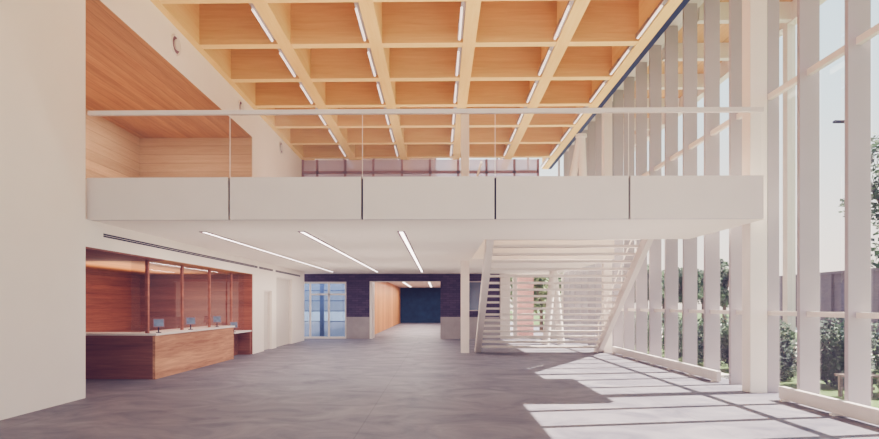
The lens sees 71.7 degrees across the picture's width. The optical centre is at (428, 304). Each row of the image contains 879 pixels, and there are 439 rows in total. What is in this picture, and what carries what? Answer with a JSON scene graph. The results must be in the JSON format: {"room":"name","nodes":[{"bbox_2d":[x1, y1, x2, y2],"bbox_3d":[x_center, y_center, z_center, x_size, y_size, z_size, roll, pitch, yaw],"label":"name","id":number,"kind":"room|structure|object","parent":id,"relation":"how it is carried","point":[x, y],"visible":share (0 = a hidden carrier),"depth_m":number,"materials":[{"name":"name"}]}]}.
{"room":"building lobby","nodes":[
{"label":"building lobby","id":0,"kind":"room"},
{"bbox_2d":[86,109,139,331],"bbox_3d":[-10.210,-2.055,16.197,0.200,7.510,10.380,0,0,1],"label":"wall","id":1,"kind":"structure","parent":0,"point":[112,298],"depth_m":19.28,"materials":[{"name":"brown wood"}]},
{"bbox_2d":[0,0,303,419],"bbox_3d":[-7.344,-3.130,12.634,2.200,9.660,33.000,0,0,1],"label":"wall","id":2,"kind":"structure","parent":0,"point":[43,42],"depth_m":10.11,"materials":[{"name":"paint"}]},
{"bbox_2d":[86,247,163,260],"bbox_3d":[-8.309,-1.143,12.752,4.126,0.215,3.200,0,0,1],"label":"trim","id":3,"kind":"structure","parent":2,"relation":"attached to","point":[92,254],"depth_m":12.97,"materials":[{"name":"brown wood"}]},
{"bbox_2d":[103,233,257,267],"bbox_3d":[-6.165,-1.342,16.654,0.012,0.084,9.900,0,0,1],"label":"air slot","id":4,"kind":"object","parent":2,"relation":"attached to","point":[105,235],"visible":1,"depth_m":14.51,"materials":[{"name":"white paint"}]},
{"bbox_2d":[100,0,301,176],"bbox_3d":[-6.270,-6.885,20.916,0.350,2.150,19.600,0,0,1],"label":"beam","id":5,"kind":"structure","parent":2,"relation":"attached to","point":[143,17],"depth_m":16.06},
{"bbox_2d":[170,34,180,55],"bbox_3d":[-6.168,-6.360,14.873,0.070,0.500,0.500,0,0,1],"label":"air vent","id":6,"kind":"object","parent":5,"relation":"attached to","point":[175,42],"visible":1,"depth_m":14.81,"materials":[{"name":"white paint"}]},
{"bbox_2d":[264,291,269,349],"bbox_3d":[-6.263,0.580,22.941,0.290,2.240,1.050,0,0,1],"label":"door","id":7,"kind":"structure","parent":2,"relation":"in","point":[266,293],"depth_m":23.24,"materials":[{"name":"paint"}]},
{"bbox_2d":[276,277,290,346],"bbox_3d":[-6.219,0.285,25.416,0.290,2.830,2.600,0,0,1],"label":"door","id":8,"kind":"structure","parent":2,"relation":"in","point":[283,285],"depth_m":25.76,"materials":[{"name":"paint"}]},
{"bbox_2d":[86,0,251,137],"bbox_3d":[-8.246,-5.875,16.251,4.126,0.170,10.200,0,0,1],"label":"ceiling","id":9,"kind":"structure","parent":0,"point":[124,72],"depth_m":16.11,"materials":[{"name":"brown wood"}]},
{"bbox_2d":[86,260,252,274],"bbox_3d":[-8.217,-1.153,17.851,4.126,0.195,7.000,0,0,1],"label":"ceiling","id":10,"kind":"structure","parent":0,"point":[166,267],"depth_m":17.57,"materials":[{"name":"brown wood"}]},
{"bbox_2d":[140,275,251,353],"bbox_3d":[-8.064,0.315,21.219,3.910,2.770,0.260,0,0,1],"label":"wall","id":11,"kind":"structure","parent":0,"point":[164,289],"depth_m":21.09,"materials":[{"name":"brown wood"}]},
{"bbox_2d":[140,137,251,177],"bbox_3d":[-8.065,-4.080,21.199,3.910,3.460,0.300,0,0,1],"label":"wall","id":12,"kind":"structure","parent":0,"point":[159,157],"depth_m":21.05,"materials":[{"name":"brown wood"}]},
{"bbox_2d":[315,158,434,159],"bbox_3d":[-2.761,-4.880,31.355,6.250,6.160,0.200,0,0,1],"label":"wall","id":13,"kind":"structure","parent":0,"point":[363,158],"depth_m":31.25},
{"bbox_2d":[375,282,400,333],"bbox_3d":[-3.151,0.025,44.964,0.480,3.350,26.200,0,0,1],"label":"wall","id":14,"kind":"structure","parent":0,"point":[387,295],"depth_m":42.69,"materials":[{"name":"brown wood"}]},
{"bbox_2d":[304,274,499,316],"bbox_3d":[-2.271,-0.485,30.796,11.750,2.170,0.300,0,0,1],"label":"wall","id":15,"kind":"structure","parent":0,"point":[357,285],"depth_m":30.63,"materials":[{"name":"brick"}]},
{"bbox_2d":[304,282,345,338],"bbox_3d":[-5.290,0.260,30.800,2.314,2.880,0.120,0,0,1],"label":"door","id":16,"kind":"structure","parent":15,"relation":"in","point":[309,283],"depth_m":30.75,"materials":[{"name":"white paint"}]},
{"bbox_2d":[370,281,439,338],"bbox_3d":[-1.173,0.250,31.209,3.570,2.900,1.235,0,0,1],"label":"trim","id":17,"kind":"structure","parent":15,"relation":"attached to","point":[372,283],"depth_m":30.67,"materials":[{"name":"white paint"}]},
{"bbox_2d":[346,317,499,338],"bbox_3d":[-0.272,1.150,30.745,7.750,1.100,0.330,0,0,1],"label":"wainscot","id":18,"kind":"structure","parent":15,"relation":"attached to","point":[356,327],"depth_m":30.56,"materials":[{"name":"concrete"}]},
{"bbox_2d":[469,281,480,310],"bbox_3d":[2.452,-0.450,30.661,0.900,1.500,0.100,0,0,1],"label":"window","id":19,"kind":"structure","parent":15,"relation":"in","point":[474,286],"depth_m":30.67,"materials":[{"name":"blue glass"}]},
{"bbox_2d":[499,274,563,338],"bbox_3d":[5.812,0.065,30.608,4.527,3.270,0.215,0,0,1],"label":"window","id":20,"kind":"structure","parent":15,"relation":"in","point":[502,279],"depth_m":30.54,"materials":[{"name":"white paint"}]},
{"bbox_2d":[389,282,439,287],"bbox_3d":[0.053,-1.725,44.606,7.500,0.150,27.400,0,0,1],"label":"ceiling","id":21,"kind":"structure","parent":0,"point":[399,284],"depth_m":48.94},
{"bbox_2d":[401,288,439,322],"bbox_3d":[0.447,0.025,58.151,7.200,3.350,0.300,0,0,1],"label":"wall","id":22,"kind":"structure","parent":0,"point":[418,305],"depth_m":58.02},
{"bbox_2d":[86,177,764,273],"bbox_3d":[-1.950,-1.805,20.878,16.550,1.090,19.520,0,0,1],"label":"ceiling","id":23,"kind":"structure","parent":0,"point":[439,246],"depth_m":14.14,"materials":[{"name":"paint"}]},
{"bbox_2d":[200,232,332,271],"bbox_3d":[-4.683,-1.564,20.988,0.160,0.012,16.000,0,0,1],"label":"recessed light","id":24,"kind":"object","parent":23,"relation":"in","point":[207,233],"visible":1,"depth_m":16.77,"materials":[{"name":"white"}]},
{"bbox_2d":[298,231,377,271],"bbox_3d":[-2.563,-1.564,20.950,0.160,0.012,16.000,0,0,1],"label":"recessed light","id":25,"kind":"object","parent":23,"relation":"in","point":[305,233],"visible":1,"depth_m":16.54,"materials":[{"name":"white"}]},
{"bbox_2d":[397,231,423,271],"bbox_3d":[-0.444,-1.564,20.911,0.160,0.012,16.000,0,0,1],"label":"recessed light","id":26,"kind":"object","parent":23,"relation":"in","point":[402,234],"visible":1,"depth_m":16.54,"materials":[{"name":"white"}]},
{"bbox_2d":[302,159,538,177],"bbox_3d":[-0.397,-4.580,28.512,11.120,4.460,0.160,0,0,1],"label":"window","id":27,"kind":"structure","parent":23,"relation":"on","point":[493,167],"depth_m":28.50,"materials":[{"name":"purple glass"}]},
{"bbox_2d":[87,175,763,220],"bbox_3d":[-0.124,-1.960,11.184,12.390,0.780,0.120,0,0,1],"label":"fascia","id":28,"kind":"object","parent":23,"relation":"attached to","point":[702,196],"visible":1,"depth_m":11.12,"materials":[{"name":"paint"}]},
{"bbox_2d":[87,107,763,177],"bbox_3d":[-0.114,-2.975,11.184,12.410,1.250,0.080,0,0,1],"label":"guard","id":29,"kind":"object","parent":28,"relation":"on","point":[362,112],"visible":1,"depth_m":11.16,"materials":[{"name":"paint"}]},
{"bbox_2d":[569,133,586,175],"bbox_3d":[5.771,-4.579,24.757,1.458,4.542,0.965,0,0,27],"label":"v-column","id":30,"kind":"structure","parent":23,"relation":"on","point":[579,156],"depth_m":24.30,"materials":[{"name":"white paint"}]},
{"bbox_2d":[0,322,878,438],"bbox_3d":[-1.496,1.775,28.032,20.000,0.150,68.000,0,0,1],"label":"floor","id":31,"kind":"structure","parent":0,"point":[374,388],"depth_m":10.71,"materials":[{"name":"concrete"}]},
{"bbox_2d":[86,326,234,378],"bbox_3d":[-7.208,1.175,16.562,2.090,1.050,5.360,0,0,1],"label":"reception desk","id":32,"kind":"object","parent":31,"relation":"on","point":[109,355],"visible":0.86,"depth_m":13.97,"materials":[{"name":"brown wood"}]},
{"bbox_2d":[153,319,163,332],"bbox_3d":[-6.315,0.486,14.226,0.240,0.329,0.120,0,0,-30],"label":"tablet stand","id":33,"kind":"object","parent":32,"relation":"on","point":[158,323],"visible":1,"depth_m":14.21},
{"bbox_2d":[86,326,234,335],"bbox_3d":[-7.208,0.675,16.562,2.090,0.050,5.360,0,0,1],"label":"countertop","id":34,"kind":"structure","parent":32,"relation":"on","point":[168,331],"depth_m":14.37,"materials":[{"name":"stone"}]},
{"bbox_2d":[145,260,210,332],"bbox_3d":[-6.603,-0.190,16.564,0.400,1.680,5.195,0,0,1],"label":"posts","id":35,"kind":"object","parent":32,"relation":"on","point":[147,262],"visible":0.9,"depth_m":15.84,"materials":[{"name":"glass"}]},
{"bbox_2d":[234,330,251,354],"bbox_3d":[-6.519,1.282,20.088,0.840,0.835,1.705,0,0,1],"label":"counter","id":36,"kind":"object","parent":31,"relation":"on","point":[242,338],"depth_m":20.85,"materials":[{"name":"wood"}]},
{"bbox_2d":[230,273,231,321],"bbox_3d":[-6.369,-0.083,20.093,0.060,1.895,1.690,0,0,1],"label":"glass screen","id":37,"kind":"object","parent":36,"relation":"on","point":[230,273],"visible":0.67,"depth_m":19.58,"materials":[{"name":"glass"}]},
{"bbox_2d":[304,284,344,336],"bbox_3d":[-5.966,0.050,32.515,4.100,3.300,0.205,0,0,1],"label":"window","id":38,"kind":"structure","parent":31,"relation":"on","point":[318,328],"depth_m":32.59,"materials":[{"name":"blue glass"}]},
{"bbox_2d":[461,114,468,352],"bbox_3d":[1.294,-2.555,21.630,0.290,8.510,0.300,0,0,1],"label":"column","id":39,"kind":"structure","parent":31,"relation":"on","point":[464,117],"depth_m":21.48,"materials":[{"name":"white paint"}]},
{"bbox_2d":[542,270,564,344],"bbox_3d":[5.450,0.066,26.208,1.166,3.323,0.542,0,0,-27],"label":"v-column","id":40,"kind":"structure","parent":31,"relation":"on","point":[552,272],"depth_m":26.03,"materials":[{"name":"white paint"}]},
{"bbox_2d":[475,239,653,352],"bbox_3d":[3.781,-0.818,18.362,4.700,5.036,7.645,0,0,1],"label":"staircase","id":41,"kind":"structure","parent":31,"relation":"on","point":[640,254],"depth_m":18.83,"materials":[{"name":"white paint"}]},
{"bbox_2d":[564,151,568,338],"bbox_3d":[6.939,-2.990,30.455,0.340,9.380,0.090,0,0,1],"label":"facade fin","id":42,"kind":"object","parent":31,"relation":"on","point":[566,154],"visible":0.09,"depth_m":30.41,"materials":[{"name":"paint"}]},
{"bbox_2d":[569,145,574,339],"bbox_3d":[6.917,-2.990,29.210,0.340,9.380,0.090,0,0,1],"label":"facade fin","id":43,"kind":"object","parent":31,"relation":"on","point":[572,147],"visible":0.29,"depth_m":29.17,"materials":[{"name":"paint"}]},
{"bbox_2d":[575,140,580,340],"bbox_3d":[6.894,-2.990,27.965,0.340,9.380,0.090,0,0,1],"label":"facade fin","id":44,"kind":"object","parent":31,"relation":"on","point":[577,272],"visible":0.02,"depth_m":27.92,"materials":[{"name":"paint"}]},
{"bbox_2d":[581,130,587,343],"bbox_3d":[6.872,-2.990,26.721,0.340,9.380,0.090,0,0,1],"label":"facade fin","id":45,"kind":"object","parent":31,"relation":"on","point":[583,272],"visible":0.29,"depth_m":26.67,"materials":[{"name":"paint"}]},
{"bbox_2d":[588,121,594,345],"bbox_3d":[6.850,-2.990,25.476,0.340,9.380,0.090,0,0,1],"label":"facade fin","id":46,"kind":"object","parent":31,"relation":"on","point":[591,126],"visible":0.29,"depth_m":25.43,"materials":[{"name":"paint"}]},
{"bbox_2d":[595,113,601,345],"bbox_3d":[6.827,-2.990,24.231,0.340,9.380,0.090,0,0,1],"label":"facade fin","id":47,"kind":"object","parent":31,"relation":"on","point":[598,117],"visible":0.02,"depth_m":24.18,"materials":[{"name":"paint"}]},
{"bbox_2d":[602,96,611,352],"bbox_3d":[6.346,-3.130,21.639,0.290,9.660,0.300,0,0,1],"label":"facade fin","id":48,"kind":"structure","parent":31,"relation":"on","point":[606,117],"depth_m":21.49,"materials":[{"name":"white paint"}]},
{"bbox_2d":[612,101,612,345],"bbox_3d":[6.805,-2.990,22.986,0.340,9.380,0.090,0,0,1],"label":"facade fin","id":49,"kind":"object","parent":31,"relation":"on","point":[612,101],"visible":0.1,"depth_m":22.94,"materials":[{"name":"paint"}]},
{"bbox_2d":[613,90,622,347],"bbox_3d":[6.782,-2.990,21.741,0.340,9.380,0.090,0,0,1],"label":"facade fin","id":50,"kind":"object","parent":31,"relation":"on","point":[618,94],"visible":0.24,"depth_m":21.70,"materials":[{"name":"paint"}]},
{"bbox_2d":[624,77,634,350],"bbox_3d":[6.760,-2.990,20.497,0.340,9.380,0.090,0,0,1],"label":"facade fin","id":51,"kind":"object","parent":31,"relation":"on","point":[629,82],"visible":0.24,"depth_m":20.45,"materials":[{"name":"paint"}]},
{"bbox_2d":[636,62,646,353],"bbox_3d":[6.738,-2.990,19.252,0.340,9.380,0.090,0,0,1],"label":"facade fin","id":52,"kind":"object","parent":31,"relation":"on","point":[641,67],"visible":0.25,"depth_m":19.21,"materials":[{"name":"paint"}]},
{"bbox_2d":[649,45,661,356],"bbox_3d":[6.715,-2.990,18.007,0.340,9.380,0.090,0,0,1],"label":"facade fin","id":53,"kind":"object","parent":31,"relation":"on","point":[655,52],"visible":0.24,"depth_m":17.96,"materials":[{"name":"paint"}]},
{"bbox_2d":[612,346,720,381],"bbox_3d":[6.413,1.575,17.342,0.160,0.250,8.090,0,0,1],"label":"rail","id":54,"kind":"object","parent":31,"relation":"on","point":[714,375],"visible":1,"depth_m":15.88,"materials":[{"name":"paint"}]},
{"bbox_2d":[665,26,677,360],"bbox_3d":[6.693,-2.990,16.762,0.340,9.380,0.090,0,0,1],"label":"facade fin","id":55,"kind":"object","parent":31,"relation":"on","point":[671,33],"visible":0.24,"depth_m":16.72,"materials":[{"name":"paint"}]},
{"bbox_2d":[683,3,696,365],"bbox_3d":[6.670,-2.990,15.518,0.340,9.380,0.090,0,0,1],"label":"facade fin","id":56,"kind":"object","parent":31,"relation":"on","point":[690,10],"visible":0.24,"depth_m":15.47,"materials":[{"name":"paint"}]},
{"bbox_2d":[704,0,719,370],"bbox_3d":[6.648,-2.990,14.273,0.340,9.380,0.090,0,0,1],"label":"facade fin","id":57,"kind":"object","parent":31,"relation":"on","point":[711,7],"visible":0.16,"depth_m":14.23,"materials":[{"name":"paint"}]},
{"bbox_2d":[729,0,741,384],"bbox_3d":[6.625,-2.990,13.028,0.340,9.380,0.090,0,0,1],"label":"facade fin","id":58,"kind":"object","parent":31,"relation":"on","point":[735,6],"visible":0.56,"depth_m":12.98,"materials":[{"name":"paint"}]},
{"bbox_2d":[742,0,766,392],"bbox_3d":[6.370,-3.130,11.882,0.330,9.660,0.330,0,0,1],"label":"column","id":59,"kind":"structure","parent":31,"relation":"on","point":[754,12],"depth_m":11.72,"materials":[{"name":"white paint"}]},
{"bbox_2d":[767,0,778,392],"bbox_3d":[6.661,-2.990,11.782,0.225,9.380,0.090,0,0,1],"label":"facade fin","id":60,"kind":"object","parent":31,"relation":"on","point":[772,5],"visible":0.84,"depth_m":11.74,"materials":[{"name":"paint"}]},
{"bbox_2d":[797,0,819,394],"bbox_3d":[6.581,-2.990,10.538,0.340,9.380,0.090,0,0,1],"label":"facade fin","id":61,"kind":"object","parent":31,"relation":"on","point":[808,11],"visible":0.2,"depth_m":10.49,"materials":[{"name":"paint"}]},
{"bbox_2d":[779,386,878,424],"bbox_3d":[6.245,1.575,7.979,0.160,0.250,5.780,0,0,1],"label":"rail","id":62,"kind":"object","parent":31,"relation":"on","point":[837,407],"visible":1,"depth_m":9.38,"materials":[{"name":"paint"}]},
{"bbox_2d":[845,0,870,406],"bbox_3d":[6.558,-2.990,9.293,0.340,9.380,0.090,0,0,1],"label":"facade fin","id":63,"kind":"object","parent":31,"relation":"on","point":[857,12],"visible":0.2,"depth_m":9.25,"materials":[{"name":"paint"}]},
{"bbox_2d":[566,307,878,318],"bbox_3d":[6.714,0.158,18.630,0.085,0.085,23.564,0,0,1],"label":"rail","id":64,"kind":"object","parent":63,"relation":"attached to","point":[773,313],"visible":0.7,"depth_m":11.09,"materials":[{"name":"metal"}]},
{"bbox_2d":[641,23,878,175],"bbox_3d":[6.714,-4.015,18.630,0.085,0.110,23.564,0,0,1],"label":"rail","id":65,"kind":"object","parent":63,"relation":"attached to","point":[872,32],"visible":0.44,"depth_m":10.91,"materials":[{"name":"white paint"}]},
{"bbox_3d":[-2.363,-8.085,15.995,18.700,0.250,29.900,0,0,1],"label":"ceiling","id":66,"kind":"structure","parent":0,"visible":0},
{"bbox_2d":[150,0,314,159],"bbox_3d":[-5.996,-7.385,21.411,0.180,1.150,18.600,0,0,1],"label":"ceiling beam","id":67,"kind":"structure","parent":66,"relation":"attached to","point":[185,17],"depth_m":17.22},
{"bbox_2d":[251,0,361,159],"bbox_3d":[-3.666,-7.385,21.369,0.330,1.150,18.600,0,0,1],"label":"ceiling beam","id":68,"kind":"structure","parent":66,"relation":"attached to","point":[276,16],"depth_m":17.12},
{"bbox_2d":[249,3,274,41],"bbox_3d":[-4.025,-6.855,14.740,0.140,0.150,1.950,0,0,1],"label":"tube light","id":69,"kind":"object","parent":68,"relation":"attached to","point":[266,30],"visible":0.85,"depth_m":14.72,"materials":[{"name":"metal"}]},
{"bbox_2d":[278,49,296,76],"bbox_3d":[-3.982,-6.855,17.169,0.140,0.150,1.950,0,0,1],"label":"tube light","id":70,"kind":"object","parent":68,"relation":"attached to","point":[281,53],"visible":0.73,"depth_m":17.19,"materials":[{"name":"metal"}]},
{"bbox_2d":[299,82,313,103],"bbox_3d":[-3.938,-6.855,19.599,0.140,0.150,1.950,0,0,1],"label":"tube light","id":71,"kind":"object","parent":68,"relation":"attached to","point":[306,93],"visible":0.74,"depth_m":19.62,"materials":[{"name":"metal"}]},
{"bbox_2d":[159,0,553,3],"bbox_3d":[-0.326,-7.391,13.538,11.440,1.138,0.280,0,0,1],"label":"cross beam","id":72,"kind":"structure","parent":66,"relation":"attached to","point":[161,1],"depth_m":13.67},
{"bbox_2d":[358,0,409,159],"bbox_3d":[-1.276,-7.385,21.326,0.330,1.150,18.600,0,0,1],"label":"ceiling beam","id":73,"kind":"structure","parent":66,"relation":"attached to","point":[371,11],"depth_m":17.15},
{"bbox_2d":[354,2,367,40],"bbox_3d":[-1.636,-6.855,14.697,0.140,0.150,1.950,0,0,1],"label":"tube light","id":74,"kind":"object","parent":73,"relation":"attached to","point":[357,8],"visible":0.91,"depth_m":14.67,"materials":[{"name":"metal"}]},
{"bbox_2d":[367,48,377,76],"bbox_3d":[-1.592,-6.855,17.126,0.140,0.150,1.950,0,0,1],"label":"tube light","id":75,"kind":"object","parent":73,"relation":"attached to","point":[372,63],"visible":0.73,"depth_m":17.14,"materials":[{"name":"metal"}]},
{"bbox_2d":[199,0,638,48],"bbox_3d":[-0.283,-7.391,15.968,11.440,1.138,0.280,0,0,1],"label":"cross beam","id":76,"kind":"structure","parent":66,"relation":"attached to","point":[603,22],"depth_m":15.83,"materials":[{"name":"wood"}]},
{"bbox_2d":[231,46,611,81],"bbox_3d":[-0.239,-7.391,18.397,11.440,1.138,0.280,0,0,1],"label":"cross beam","id":77,"kind":"structure","parent":66,"relation":"attached to","point":[577,62],"depth_m":18.27,"materials":[{"name":"wood"}]},
{"bbox_2d":[256,80,591,107],"bbox_3d":[-0.195,-7.391,20.827,11.440,1.138,0.280,0,0,1],"label":"cross beam","id":78,"kind":"structure","parent":66,"relation":"attached to","point":[558,92],"depth_m":20.69,"materials":[{"name":"wood"}]},
{"bbox_2d":[275,106,575,127],"bbox_3d":[-0.151,-7.391,23.256,11.440,1.138,0.280,0,0,1],"label":"cross beam","id":79,"kind":"structure","parent":66,"relation":"attached to","point":[417,120],"depth_m":23.12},
{"bbox_2d":[290,127,562,144],"bbox_3d":[-0.108,-7.391,25.686,11.440,1.138,0.280,0,0,1],"label":"cross beam","id":80,"kind":"structure","parent":66,"relation":"attached to","point":[477,135],"depth_m":25.55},
{"bbox_2d":[303,144,551,158],"bbox_3d":[-0.064,-7.391,28.116,11.440,1.138,0.280,0,0,1],"label":"cross beam","id":81,"kind":"structure","parent":66,"relation":"attached to","point":[413,150],"depth_m":27.98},
{"bbox_2d":[452,0,480,159],"bbox_3d":[1.153,-7.385,21.283,0.330,1.150,18.600,0,0,1],"label":"ceiling beam","id":82,"kind":"structure","parent":66,"relation":"attached to","point":[472,10],"depth_m":16.93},
{"bbox_2d":[455,47,461,75],"bbox_3d":[0.838,-6.855,17.083,0.140,0.150,1.950,0,0,1],"label":"tube light","id":83,"kind":"object","parent":82,"relation":"attached to","point":[459,52],"visible":0.88,"depth_m":17.07,"materials":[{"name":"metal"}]},
{"bbox_2d":[457,1,465,40],"bbox_3d":[0.794,-6.855,14.653,0.140,0.150,1.950,0,0,1],"label":"tube light","id":84,"kind":"object","parent":82,"relation":"attached to","point":[463,3],"visible":1,"depth_m":14.62,"materials":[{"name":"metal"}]},
{"bbox_2d":[500,0,589,158],"bbox_3d":[3.593,-7.385,21.239,0.330,1.150,18.600,0,0,1],"label":"ceiling beam","id":85,"kind":"structure","parent":66,"relation":"attached to","point":[575,15],"depth_m":17.00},
{"bbox_2d":[526,80,538,102],"bbox_3d":[3.321,-6.855,19.468,0.140,0.150,1.950,0,0,1],"label":"tube light","id":86,"kind":"object","parent":85,"relation":"attached to","point":[530,94],"visible":0.88,"depth_m":19.42,"materials":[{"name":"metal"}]},
{"bbox_2d":[537,46,553,75],"bbox_3d":[3.277,-6.855,17.039,0.140,0.150,1.950,0,0,1],"label":"tube light","id":87,"kind":"object","parent":85,"relation":"attached to","point":[550,49],"visible":0.86,"depth_m":17.01,"materials":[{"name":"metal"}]},
{"bbox_2d":[553,0,574,39],"bbox_3d":[3.233,-6.855,14.609,0.140,0.150,1.950,0,0,1],"label":"tube light","id":88,"kind":"object","parent":85,"relation":"attached to","point":[568,7],"visible":1,"depth_m":14.57,"materials":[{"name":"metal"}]},
{"bbox_2d":[542,0,682,168],"bbox_3d":[5.678,-7.385,21.201,0.290,1.150,18.600,0,0,1],"label":"ceiling beam","id":89,"kind":"structure","parent":66,"relation":"attached to","point":[646,7],"depth_m":17.15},
{"bbox_2d":[589,80,607,102],"bbox_3d":[5.426,-6.855,19.430,0.140,0.150,1.950,0,0,1],"label":"tube light","id":90,"kind":"object","parent":89,"relation":"attached to","point":[595,93],"visible":0.85,"depth_m":19.40,"materials":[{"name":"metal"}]},
{"bbox_2d":[549,0,689,168],"bbox_3d":[5.903,-6.935,21.197,0.158,0.250,18.600,0,0,1],"label":"trim","id":91,"kind":"structure","parent":89,"relation":"attached to","point":[683,3],"depth_m":17.29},
{"bbox_2d":[609,46,633,74],"bbox_3d":[5.382,-6.855,17.001,0.140,0.150,1.950,0,0,1],"label":"tube light","id":92,"kind":"object","parent":89,"relation":"attached to","point":[628,49],"visible":0.84,"depth_m":17.01,"materials":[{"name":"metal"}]},
{"bbox_2d":[635,0,667,38],"bbox_3d":[5.338,-6.855,14.571,0.140,0.150,1.950,0,0,1],"label":"tube light","id":93,"kind":"object","parent":89,"relation":"attached to","point":[646,24],"visible":1,"depth_m":14.56,"materials":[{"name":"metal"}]},
{"bbox_2d":[567,0,703,150],"bbox_3d":[6.694,-7.820,17.682,0.650,0.280,25.600,0,0,1],"label":"trim","id":94,"kind":"structure","parent":66,"relation":"attached to","point":[678,21],"depth_m":17.72,"materials":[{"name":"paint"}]},
{"label":"outside","id":95,"kind":"structure","parent":0,"visible":0},
{"bbox_2d":[517,277,533,335],"bbox_3d":[5.282,-0.300,33.260,0.876,4.000,0.300,0,0,1],"label":"wall","id":96,"kind":"structure","parent":95,"point":[519,279],"depth_m":33.11,"materials":[{"name":"paint"}]},
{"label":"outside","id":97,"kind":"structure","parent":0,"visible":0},
{"bbox_2d":[563,0,826,168],"bbox_3d":[8.250,-7.650,14.359,2.580,0.700,37.010,0,0,1],"label":"canopy","id":98,"kind":"object","parent":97,"point":[787,8],"visible":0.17,"depth_m":18.09,"materials":[{"name":"brown wood"}]},
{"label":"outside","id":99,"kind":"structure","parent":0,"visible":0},
{"bbox_2d":[510,311,878,407],"bbox_3d":[84.546,2.000,68.490,153.400,0.300,260.000,0,0,1],"label":"lawn","id":100,"kind":"structure","parent":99,"point":[825,389],"depth_m":14.33,"materials":[{"name":"green plant"}]},
{"bbox_2d":[534,277,560,329],"bbox_3d":[6.953,-0.420,38.097,3.116,4.541,2.514,0,0,1],"label":"tree","id":101,"kind":"object","parent":100,"relation":"on","point":[536,279],"visible":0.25,"depth_m":37.63,"materials":[{"name":"green plant"}]},
{"bbox_2d":[635,264,664,314],"bbox_3d":[18.522,-0.848,51.235,2.949,5.396,2.543,0,0,42],"label":"tree","id":102,"kind":"object","parent":100,"relation":"on","point":[663,280],"visible":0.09,"depth_m":50.91,"materials":[{"name":"green plant"}]},
{"bbox_2d":[662,314,682,357],"bbox_3d":[8.868,1.126,21.457,1.347,1.639,1.336,0,0,1],"label":"shrub","id":103,"kind":"object","parent":100,"relation":"on","point":[680,337],"visible":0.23,"depth_m":21.24,"materials":[{"name":"green plant"}]},
{"bbox_2d":[678,267,703,318],"bbox_3d":[22.206,-0.793,52.548,2.705,5.285,2.972,0,0,-44],"label":"tree","id":104,"kind":"object","parent":100,"relation":"on","point":[680,272],"visible":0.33,"depth_m":52.15,"materials":[{"name":"green plant"}]},
{"bbox_2d":[697,314,728,365],"bbox_3d":[8.808,1.081,18.743,1.354,1.779,1.368,0,0,1],"label":"shrub","id":105,"kind":"object","parent":100,"relation":"on","point":[700,348],"visible":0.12,"depth_m":18.76,"materials":[{"name":"green plant"}]},
{"bbox_2d":[700,259,728,322],"bbox_3d":[22.265,-0.839,45.556,3.553,5.377,2.475,0,0,1],"label":"tree","id":106,"kind":"object","parent":100,"relation":"on","point":[724,271],"visible":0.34,"depth_m":45.23,"materials":[{"name":"green plant"}]},
{"bbox_2d":[720,324,728,366],"bbox_3d":[8.899,1.178,17.135,1.399,1.594,1.338,0,0,1],"label":"shrub","id":107,"kind":"object","parent":100,"relation":"on","point":[724,335],"visible":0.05,"depth_m":17.20,"materials":[{"name":"green plant"}]},
{"bbox_2d":[779,319,796,380],"bbox_3d":[8.613,1.116,15.177,1.332,1.679,1.444,0,0,-39],"label":"shrub","id":108,"kind":"object","parent":100,"relation":"on","point":[787,359],"visible":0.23,"depth_m":14.76,"materials":[{"name":"green plant"}]},
{"bbox_2d":[783,25,795,373],"bbox_3d":[9.453,-2.725,15.942,0.210,9.150,0.220,0,0,1],"label":"post","id":109,"kind":"object","parent":100,"relation":"on","point":[789,31],"visible":0.71,"depth_m":15.83,"materials":[{"name":"white paint"}]},
{"bbox_2d":[779,268,878,331],"bbox_3d":[34.646,-0.350,38.383,8.300,4.400,34.200,0,0,1],"label":"outbuilding","id":110,"kind":"structure","parent":100,"relation":"on","point":[832,284],"depth_m":46.06,"materials":[{"name":"brick"}]},
{"bbox_2d":[820,317,878,387],"bbox_3d":[9.367,1.107,13.796,1.426,1.750,1.402,0,0,1],"label":"shrub","id":111,"kind":"object","parent":100,"relation":"on","point":[832,351],"visible":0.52,"depth_m":13.61,"materials":[{"name":"green plant"}]},
{"bbox_2d":[834,374,878,396],"bbox_3d":[8.635,1.623,12.157,0.770,0.455,0.420,0,0,1],"label":"garden bench","id":112,"kind":"object","parent":100,"relation":"on","point":[840,376],"visible":0.49,"depth_m":12.27,"materials":[{"name":"brown wood"}]},
{"bbox_2d":[871,320,878,369],"bbox_3d":[11.459,1.091,14.825,1.439,1.762,1.312,0,0,-21],"label":"shrub","id":113,"kind":"object","parent":100,"relation":"on","point":[875,352],"visible":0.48,"depth_m":14.97,"materials":[{"name":"green plant"}]},
{"bbox_2d":[871,350,878,387],"bbox_3d":[9.821,1.166,12.314,1.352,1.627,1.275,0,0,5],"label":"shrub","id":114,"kind":"object","parent":100,"relation":"on","point":[876,357],"visible":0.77,"depth_m":12.62,"materials":[{"name":"green plant"}]},
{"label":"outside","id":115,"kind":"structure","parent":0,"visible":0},
{"bbox_3d":[27.666,1.840,64.513,5.000,0.020,170.000,0,0,1],"label":"road","id":116,"kind":"object","parent":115,"visible":0},
{"bbox_2d":[697,269,703,318],"bbox_3d":[27.087,-0.851,59.565,3.744,5.402,3.000,0,0,-27],"label":"tree","id":117,"kind":"object","parent":116,"relation":"on","point":[700,270],"visible":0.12,"depth_m":59.39,"materials":[{"name":"green plant"}]},
{"bbox_2d":[838,132,878,271],"bbox_3d":[25.636,-4.105,32.667,5.978,11.911,6.621,0,0,32],"label":"tree","id":118,"kind":"object","parent":116,"relation":"on","point":[874,187],"visible":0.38,"depth_m":33.14,"materials":[{"name":"green plant"}]},
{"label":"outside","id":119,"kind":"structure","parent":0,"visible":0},
{"bbox_2d":[304,312,344,320],"bbox_3d":[-24.338,2.005,131.459,66.600,0.290,138.000,0,0,1],"label":"yard","id":120,"kind":"structure","parent":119,"point":[315,316],"depth_m":98.33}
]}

